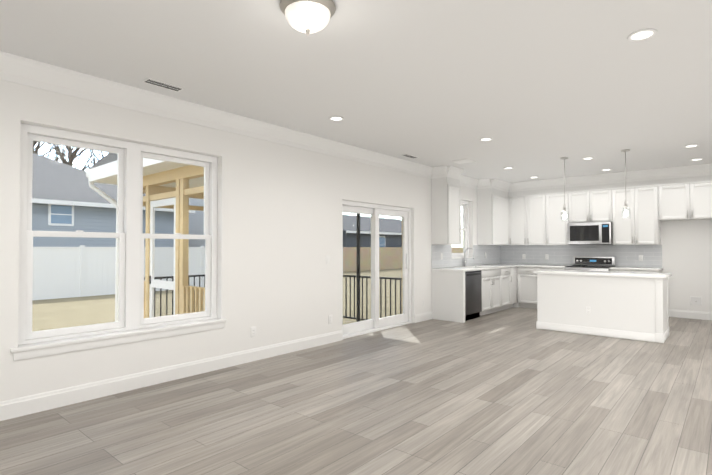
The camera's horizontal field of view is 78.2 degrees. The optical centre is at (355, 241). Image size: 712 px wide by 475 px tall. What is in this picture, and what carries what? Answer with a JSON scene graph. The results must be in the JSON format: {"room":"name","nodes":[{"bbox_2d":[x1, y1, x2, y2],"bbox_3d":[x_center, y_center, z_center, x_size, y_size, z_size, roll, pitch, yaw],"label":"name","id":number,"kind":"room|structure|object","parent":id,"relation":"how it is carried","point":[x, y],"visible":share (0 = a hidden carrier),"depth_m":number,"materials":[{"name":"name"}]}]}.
{"room":"open-plan living room","nodes":[
{"label":"open-plan living room","id":0,"kind":"room"},
{"bbox_2d":[0,80,490,401],"bbox_3d":[-0.968,-0.007,5.405,0.200,2.740,13.600,-1,-1,41],"label":"wall","id":1,"kind":"structure","parent":0,"point":[279,226],"depth_m":4.92,"materials":[{"name":"white paint"}]},
{"bbox_2d":[10,123,226,360],"bbox_3d":[-2.074,-0.007,4.088,0.229,1.843,1.860,-1,-1,41],"label":"living room window","id":2,"kind":"structure","parent":1,"relation":"in","point":[130,235],"depth_m":4.05,"materials":[{"name":"white plastic"}]},
{"bbox_2d":[0,330,342,420],"bbox_3d":[-2.680,1.263,3.230,0.016,0.140,7.635,-1,-1,41],"label":"baseboard","id":3,"kind":"structure","parent":1,"relation":"attached to","point":[25,405],"depth_m":4.07,"materials":[{"name":"white wood"}]},
{"bbox_2d":[0,51,491,188],"bbox_3d":[-0.863,-1.283,5.333,0.076,0.190,13.200,-1,-1,41],"label":"crown molding","id":4,"kind":"structure","parent":1,"relation":"attached to","point":[31,73],"depth_m":4.33,"materials":[{"name":"white wood"}]},
{"bbox_2d":[251,327,255,336],"bbox_3d":[-1.169,1.028,4.996,0.007,0.116,0.072,-1,-1,41],"label":"electrical outlet plate","id":5,"kind":"object","parent":1,"relation":"attached to","point":[253,331],"visible":1,"depth_m":4.99,"materials":[{"name":"white plastic"}]},
{"bbox_2d":[328,315,331,323],"bbox_3d":[-0.347,1.051,5.951,0.007,0.116,0.072,-1,-1,41],"label":"electrical outlet plate","id":6,"kind":"object","parent":1,"relation":"attached to","point":[329,319],"visible":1,"depth_m":5.94,"materials":[{"name":"white plastic"}]},
{"bbox_2d":[342,200,411,338],"bbox_3d":[0.314,0.411,6.909,0.165,1.988,1.816,-1,-1,41],"label":"sliding glass door","id":7,"kind":"structure","parent":1,"relation":"attached to","point":[375,323],"depth_m":6.90,"materials":[{"name":"white plastic"}]},
{"bbox_2d":[414,311,431,322],"bbox_3d":[1.189,1.326,7.729,0.016,0.140,0.573,-1,-1,41],"label":"baseboard","id":8,"kind":"structure","parent":1,"relation":"attached to","point":[421,317],"depth_m":7.70,"materials":[{"name":"white wood"}]},
{"bbox_2d":[431,177,458,182],"bbox_3d":[1.649,-1.179,8.065,0.319,0.320,0.480,-1,-1,41],"label":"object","id":9,"kind":"object","parent":1,"relation":"attached to","point":[443,179],"depth_m":7.89,"materials":[{"name":"white paint"}]},
{"bbox_2d":[431,183,460,244],"bbox_3d":[1.660,-0.501,8.045,0.349,1.098,0.480,-1,-1,41],"label":"upper cabinet","id":10,"kind":"object","parent":1,"relation":"attached to","point":[445,197],"depth_m":7.89,"materials":[{"name":"white paint"}]},
{"bbox_2d":[452,200,472,258],"bbox_3d":[2.090,-0.263,8.952,0.207,1.193,0.942,-1,-1,41],"label":"kitchen window","id":11,"kind":"structure","parent":1,"relation":"in","point":[465,206],"depth_m":9.26,"materials":[{"name":"white plastic"}]},
{"bbox_2d":[431,245,500,267],"bbox_3d":[2.391,0.283,9.147,0.008,0.432,3.120,-1,-1,41],"label":"backsplash","id":12,"kind":"structure","parent":1,"relation":"attached to","point":[493,252],"depth_m":9.03,"materials":[{"name":"grey tile"}]},
{"bbox_2d":[477,188,506,194],"bbox_3d":[3.017,-1.156,9.655,0.319,0.320,0.916,-1,-1,41],"label":"crown molding","id":13,"kind":"structure","parent":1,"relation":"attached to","point":[485,189],"depth_m":9.36,"materials":[{"name":"white paint"}]},
{"bbox_2d":[477,191,510,244],"bbox_3d":[3.049,-0.479,9.621,0.399,1.098,0.920,-1,-1,41],"label":"upper cabinet","id":14,"kind":"object","parent":1,"relation":"attached to","point":[493,207],"depth_m":9.35,"materials":[{"name":"white paint"}]},
{"bbox_2d":[0,307,711,474],"bbox_3d":[2.141,1.375,2.712,8.400,0.100,13.600,-1,-1,41],"label":"floor","id":15,"kind":"structure","parent":0,"point":[512,391],"depth_m":3.41,"materials":[{"name":"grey wood"}]},
{"bbox_2d":[465,270,481,320],"bbox_3d":[1.902,0.961,8.055,0.568,0.869,0.644,-1,-1,41],"label":"dishwasher","id":16,"kind":"object","parent":15,"relation":"on","point":[473,294],"visible":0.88,"depth_m":7.86,"materials":[{"name":"grey metal"}]},
{"bbox_2d":[451,268,502,315],"bbox_3d":[2.409,0.971,8.687,0.619,0.878,0.963,-1,-1,41],"label":"base cabinet","id":17,"kind":"object","parent":15,"relation":"on","point":[492,280],"depth_m":8.27,"materials":[{"name":"white paint"}]},
{"bbox_2d":[431,264,518,271],"bbox_3d":[2.420,0.512,8.692,0.638,0.036,2.504,-1,-1,41],"label":"countertop","id":18,"kind":"structure","parent":17,"relation":"on","point":[483,268],"depth_m":8.18,"materials":[{"name":"white stone"}]},
{"bbox_2d":[464,248,474,265],"bbox_3d":[2.283,0.305,8.803,0.239,0.381,0.094,-1,-1,41],"label":"gooseneck faucet","id":19,"kind":"object","parent":18,"relation":"on","point":[465,260],"visible":1,"depth_m":8.83,"materials":[{"name":"silver metal"}]},
{"bbox_2d":[503,268,510,309],"bbox_3d":[2.826,0.978,9.172,0.619,0.878,0.561,-1,-1,41],"label":"base cabinet","id":20,"kind":"object","parent":15,"relation":"on","point":[506,286],"depth_m":9.06,"materials":[{"name":"white paint"}]},
{"bbox_2d":[511,268,518,307],"bbox_3d":[3.136,0.983,9.485,0.680,0.878,0.439,-1,-1,41],"label":"base cabinet","id":21,"kind":"object","parent":15,"relation":"on","point":[514,271],"depth_m":9.38,"materials":[{"name":"white paint"}]},
{"bbox_2d":[519,268,542,308],"bbox_3d":[3.884,0.983,9.514,0.540,0.878,0.619,-1,-1,41],"label":"base cabinet","id":22,"kind":"object","parent":15,"relation":"on","point":[527,278],"depth_m":9.32,"materials":[{"name":"white paint"}]},
{"bbox_2d":[519,264,570,267],"bbox_3d":[3.803,0.525,9.577,1.577,0.036,0.636,-1,-1,41],"label":"countertop","id":23,"kind":"structure","parent":22,"relation":"on","point":[520,265],"depth_m":9.32,"materials":[{"name":"white stone"}]},
{"bbox_2d":[543,268,564,269],"bbox_3d":[4.202,0.979,9.241,0.542,0.878,0.619,-1,-1,41],"label":"base cabinet","id":24,"kind":"object","parent":15,"relation":"on","point":[543,268],"depth_m":8.97,"materials":[{"name":"white paint"}]},
{"bbox_2d":[565,256,615,270],"bbox_3d":[4.671,0.853,8.760,0.784,1.115,0.702,-1,-1,41],"label":"electric range","id":25,"kind":"object","parent":15,"relation":"on","point":[593,263],"visible":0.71,"depth_m":8.86,"materials":[{"name":"silver metal"}]},
{"bbox_2d":[536,274,668,342],"bbox_3d":[3.739,0.942,6.721,1.672,0.880,0.708,-1,-1,41],"label":"kitchen island","id":26,"kind":"object","parent":15,"relation":"on","point":[630,305],"depth_m":6.38,"materials":[{"name":"white paint"}]},
{"bbox_2d":[533,270,671,277],"bbox_3d":[3.742,0.485,6.730,1.735,0.036,0.760,-1,-1,41],"label":"island countertop","id":27,"kind":"structure","parent":26,"relation":"on","point":[596,274],"depth_m":6.41,"materials":[{"name":"white stone"}]},
{"bbox_2d":[609,268,661,272],"bbox_3d":[5.300,0.966,8.296,0.759,0.878,0.619,-1,-1,41],"label":"base cabinet","id":28,"kind":"object","parent":15,"relation":"on","point":[611,269],"depth_m":8.23,"materials":[{"name":"white paint"}]},
{"bbox_2d":[619,268,662,271],"bbox_3d":[5.300,0.507,8.290,0.775,0.036,0.636,-1,-1,41],"label":"countertop","id":29,"kind":"structure","parent":28,"relation":"on","point":[620,269],"depth_m":8.01,"materials":[{"name":"white stone"}]},
{"bbox_2d":[0,0,711,182],"bbox_3d":[2.141,-1.464,2.752,8.400,0.100,13.600,-1,-1,41],"label":"ceiling","id":30,"kind":"structure","parent":0,"point":[536,88],"depth_m":3.55,"materials":[{"name":"white paint"}]},
{"bbox_2d":[142,78,184,91],"bbox_3d":[-1.711,-1.393,3.901,0.130,0.010,0.330,-1,-1,41],"label":"ceiling vent","id":31,"kind":"object","parent":30,"relation":"in","point":[161,84],"visible":0.98,"depth_m":3.88,"materials":[{"name":"white plastic"}]},
{"bbox_2d":[279,0,335,35],"bbox_3d":[-0.288,-1.325,2.624,0.336,0.182,0.336,-1,-1,41],"label":"flush-mount ceiling light","id":32,"kind":"object","parent":30,"relation":"attached to","point":[307,17],"visible":1,"depth_m":2.55,"materials":[{"name":"white glass"}]},
{"bbox_2d":[329,116,343,120],"bbox_3d":[-0.220,-1.379,4.913,0.172,0.009,0.172,-1,-1,41],"label":"recessed light","id":33,"kind":"object","parent":30,"relation":"in","point":[335,118],"visible":0.98,"depth_m":4.90,"materials":[{"name":"white"}]},
{"bbox_2d":[401,154,418,158],"bbox_3d":[0.855,-1.350,6.930,0.130,0.010,0.330,-1,-1,41],"label":"ceiling vent","id":34,"kind":"object","parent":30,"relation":"in","point":[409,156],"visible":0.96,"depth_m":6.92,"materials":[{"name":"white plastic"}]},
{"bbox_2d":[444,166,467,182],"bbox_3d":[1.798,-1.246,7.937,0.076,0.190,0.632,-1,-1,41],"label":"crown molding","id":35,"kind":"structure","parent":30,"relation":"attached to","point":[449,171],"depth_m":7.94,"materials":[{"name":"white wood"}]},
{"bbox_2d":[451,159,475,163],"bbox_3d":[1.796,-1.344,7.334,0.300,0.010,0.300,-1,-1,41],"label":"ceiling vent","id":36,"kind":"object","parent":30,"relation":"in","point":[461,161],"visible":1,"depth_m":7.31,"materials":[{"name":"white plastic"}]},
{"bbox_2d":[480,138,492,140],"bbox_3d":[1.737,-1.366,5.855,0.172,0.009,0.172,-1,-1,41],"label":"recessed light","id":37,"kind":"object","parent":30,"relation":"in","point":[486,139],"visible":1,"depth_m":5.85,"materials":[{"name":"white"}]},
{"bbox_2d":[488,178,511,190],"bbox_3d":[3.113,-1.224,9.467,0.076,0.190,0.906,-1,-1,41],"label":"crown molding","id":38,"kind":"structure","parent":30,"relation":"attached to","point":[494,183],"depth_m":9.46,"materials":[{"name":"white wood"}]},
{"bbox_2d":[560,157,568,220],"bbox_3d":[3.355,-0.846,7.055,0.120,1.014,0.120,-1,-1,41],"label":"pendant light","id":39,"kind":"object","parent":30,"relation":"hanging from","point":[565,216],"visible":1,"depth_m":7.05,"materials":[{"name":"glass"}]},
{"bbox_2d":[512,163,711,190],"bbox_3d":[4.844,-1.236,8.657,3.755,0.190,0.076,-1,-1,41],"label":"crown molding","id":40,"kind":"structure","parent":30,"relation":"attached to","point":[702,169],"depth_m":8.46,"materials":[{"name":"white wood"}]},
{"bbox_2d":[621,149,630,218],"bbox_3d":[4.000,-0.854,6.501,0.120,1.014,0.120,-1,-1,41],"label":"pendant light","id":41,"kind":"object","parent":30,"relation":"hanging from","point":[626,213],"visible":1,"depth_m":6.49,"materials":[{"name":"clear glass"}]},
{"bbox_2d":[627,29,656,41],"bbox_3d":[1.946,-1.406,2.985,0.172,0.009,0.172,-1,-1,41],"label":"recessed light","id":42,"kind":"object","parent":30,"relation":"in","point":[641,35],"visible":1,"depth_m":2.98,"materials":[{"name":"white"}]},
{"bbox_2d":[684,144,698,147],"bbox_3d":[4.765,-1.360,6.232,0.172,0.009,0.172,-1,-1,41],"label":"recessed light","id":43,"kind":"object","parent":30,"relation":"in","point":[690,146],"visible":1,"depth_m":6.24,"materials":[{"name":"white"}]},
{"bbox_2d":[530,219,711,311],"bbox_3d":[6.509,0.027,7.812,8.000,2.740,0.200,-1,-1,41],"label":"wall","id":44,"kind":"structure","parent":0,"point":[686,254],"depth_m":8.04,"materials":[{"name":"white paint"}]},
{"bbox_2d":[511,191,550,244],"bbox_3d":[3.840,-0.477,9.720,0.927,1.098,0.394,-1,-1,41],"label":"upper cabinet","id":45,"kind":"object","parent":44,"relation":"attached to","point":[530,217],"depth_m":9.55,"materials":[{"name":"white paint"}]},
{"bbox_2d":[551,191,570,244],"bbox_3d":[4.327,-0.483,9.331,0.575,1.098,0.349,-1,-1,41],"label":"upper cabinet","id":46,"kind":"object","parent":44,"relation":"attached to","point":[559,228],"depth_m":9.17,"materials":[{"name":"white paint"}]},
{"bbox_2d":[501,245,661,267],"bbox_3d":[4.598,0.280,9.314,3.138,0.443,0.009,-1,-1,41],"label":"backsplash","id":47,"kind":"structure","parent":44,"relation":"attached to","point":[626,255],"depth_m":9.23,"materials":[{"name":"grey tile"}]},
{"bbox_2d":[571,187,610,222],"bbox_3d":[4.797,-0.712,8.930,0.790,0.650,0.349,-1,-1,41],"label":"upper cabinet","id":48,"kind":"object","parent":44,"relation":"attached to","point":[594,205],"depth_m":8.77,"materials":[{"name":"white paint"}]},
{"bbox_2d":[567,222,612,244],"bbox_3d":[4.757,-0.160,8.876,0.784,0.449,0.470,-1,-1,41],"label":"microwave","id":49,"kind":"object","parent":48,"relation":"attached to","point":[594,233],"visible":1,"depth_m":8.71,"materials":[{"name":"silver metal"}]},
{"bbox_2d":[507,175,711,194],"bbox_3d":[4.853,-1.167,8.909,4.071,0.320,0.318,-1,-1,41],"label":"crown molding","id":50,"kind":"structure","parent":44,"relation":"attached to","point":[684,179],"depth_m":8.49,"materials":[{"name":"white paint"}]},
{"bbox_2d":[611,183,662,244],"bbox_3d":[5.381,-0.496,8.426,0.871,1.098,0.349,-1,-1,41],"label":"upper cabinet","id":51,"kind":"object","parent":44,"relation":"attached to","point":[645,203],"depth_m":8.26,"materials":[{"name":"white paint"}]},
{"bbox_2d":[663,179,711,220],"bbox_3d":[6.016,-0.727,7.883,0.926,0.650,0.349,-1,-1,41],"label":"upper cabinet","id":52,"kind":"object","parent":44,"relation":"attached to","point":[681,201],"depth_m":7.76,"materials":[{"name":"white paint"}]},
{"bbox_2d":[669,309,711,319],"bbox_3d":[7.629,1.312,6.688,4.820,0.140,0.016,-1,-1,41],"label":"baseboard","id":53,"kind":"structure","parent":44,"relation":"attached to","point":[672,313],"depth_m":7.99,"materials":[{"name":"white wood"}]},
{"bbox_2d":[690,296,701,304],"bbox_3d":[6.164,1.069,7.948,0.170,0.150,0.020,-1,-1,41],"label":"outlet box","id":54,"kind":"object","parent":44,"relation":"attached to","point":[695,300],"visible":1,"depth_m":7.96,"materials":[{"name":"white plastic"}]},
{"label":"outside","id":55,"kind":"structure","parent":0,"visible":0},
{"bbox_2d":[32,268,401,331],"bbox_3d":[-16.208,2.260,33.513,120.000,0.001,150.000,-1,-1,41],"label":"lawn","id":56,"kind":"structure","parent":55,"point":[87,307],"depth_m":13.39,"materials":[{"name":"beige plant"}]},
{"bbox_2d":[33,141,108,170],"bbox_3d":[-27.595,-5.249,33.261,10.978,15.211,20.520,-1,-1,41],"label":"bare trees","id":57,"kind":"object","parent":56,"relation":"on","point":[59,153],"depth_m":36.32,"materials":[{"name":"brown plant"}]},
{"bbox_2d":[32,154,194,246],"bbox_3d":[-21.439,-1.073,15.188,10.820,6.749,28.120,-1,-1,41],"label":"neighbor house","id":58,"kind":"structure","parent":56,"relation":"on","point":[69,206],"depth_m":19.09,"materials":[{"name":"grey"}]},
{"bbox_2d":[32,245,204,299],"bbox_3d":[-25.114,0.865,1.647,4.065,1.890,70.035,-1,-1,41],"label":"fence","id":59,"kind":"object","parent":56,"relation":"on","point":[103,261],"depth_m":16.10,"materials":[{"name":"white"}]},
{"bbox_2d":[189,198,204,246],"bbox_3d":[-9.321,-2.232,31.217,10.220,9.520,9.300,-1,-1,41],"label":"neighbor house","id":60,"kind":"structure","parent":56,"relation":"on","point":[194,216],"depth_m":25.47,"materials":[{"name":"grey"}]},
{"bbox_2d":[86,153,401,324],"bbox_3d":[-1.796,0.029,7.904,4.285,3.940,4.150,-1,-1,41],"label":"screened porch","id":61,"kind":"object","parent":56,"relation":"on","point":[164,184],"depth_m":6.94,"materials":[{"name":"brown wood"}]},
{"bbox_2d":[343,215,401,246],"bbox_3d":[-0.397,0.024,44.020,13.020,5.370,16.200,-1,-1,41],"label":"neighbor house","id":62,"kind":"structure","parent":56,"relation":"on","point":[367,221],"depth_m":38.27,"materials":[{"name":"grey"}]},
{"bbox_2d":[343,247,462,271],"bbox_3d":[5.913,1.440,40.916,0.130,1.850,29.950,-1,-1,41],"label":"fence","id":63,"kind":"object","parent":56,"relation":"on","point":[350,252],"depth_m":35.30,"materials":[{"name":"beige wood"}]}
]}

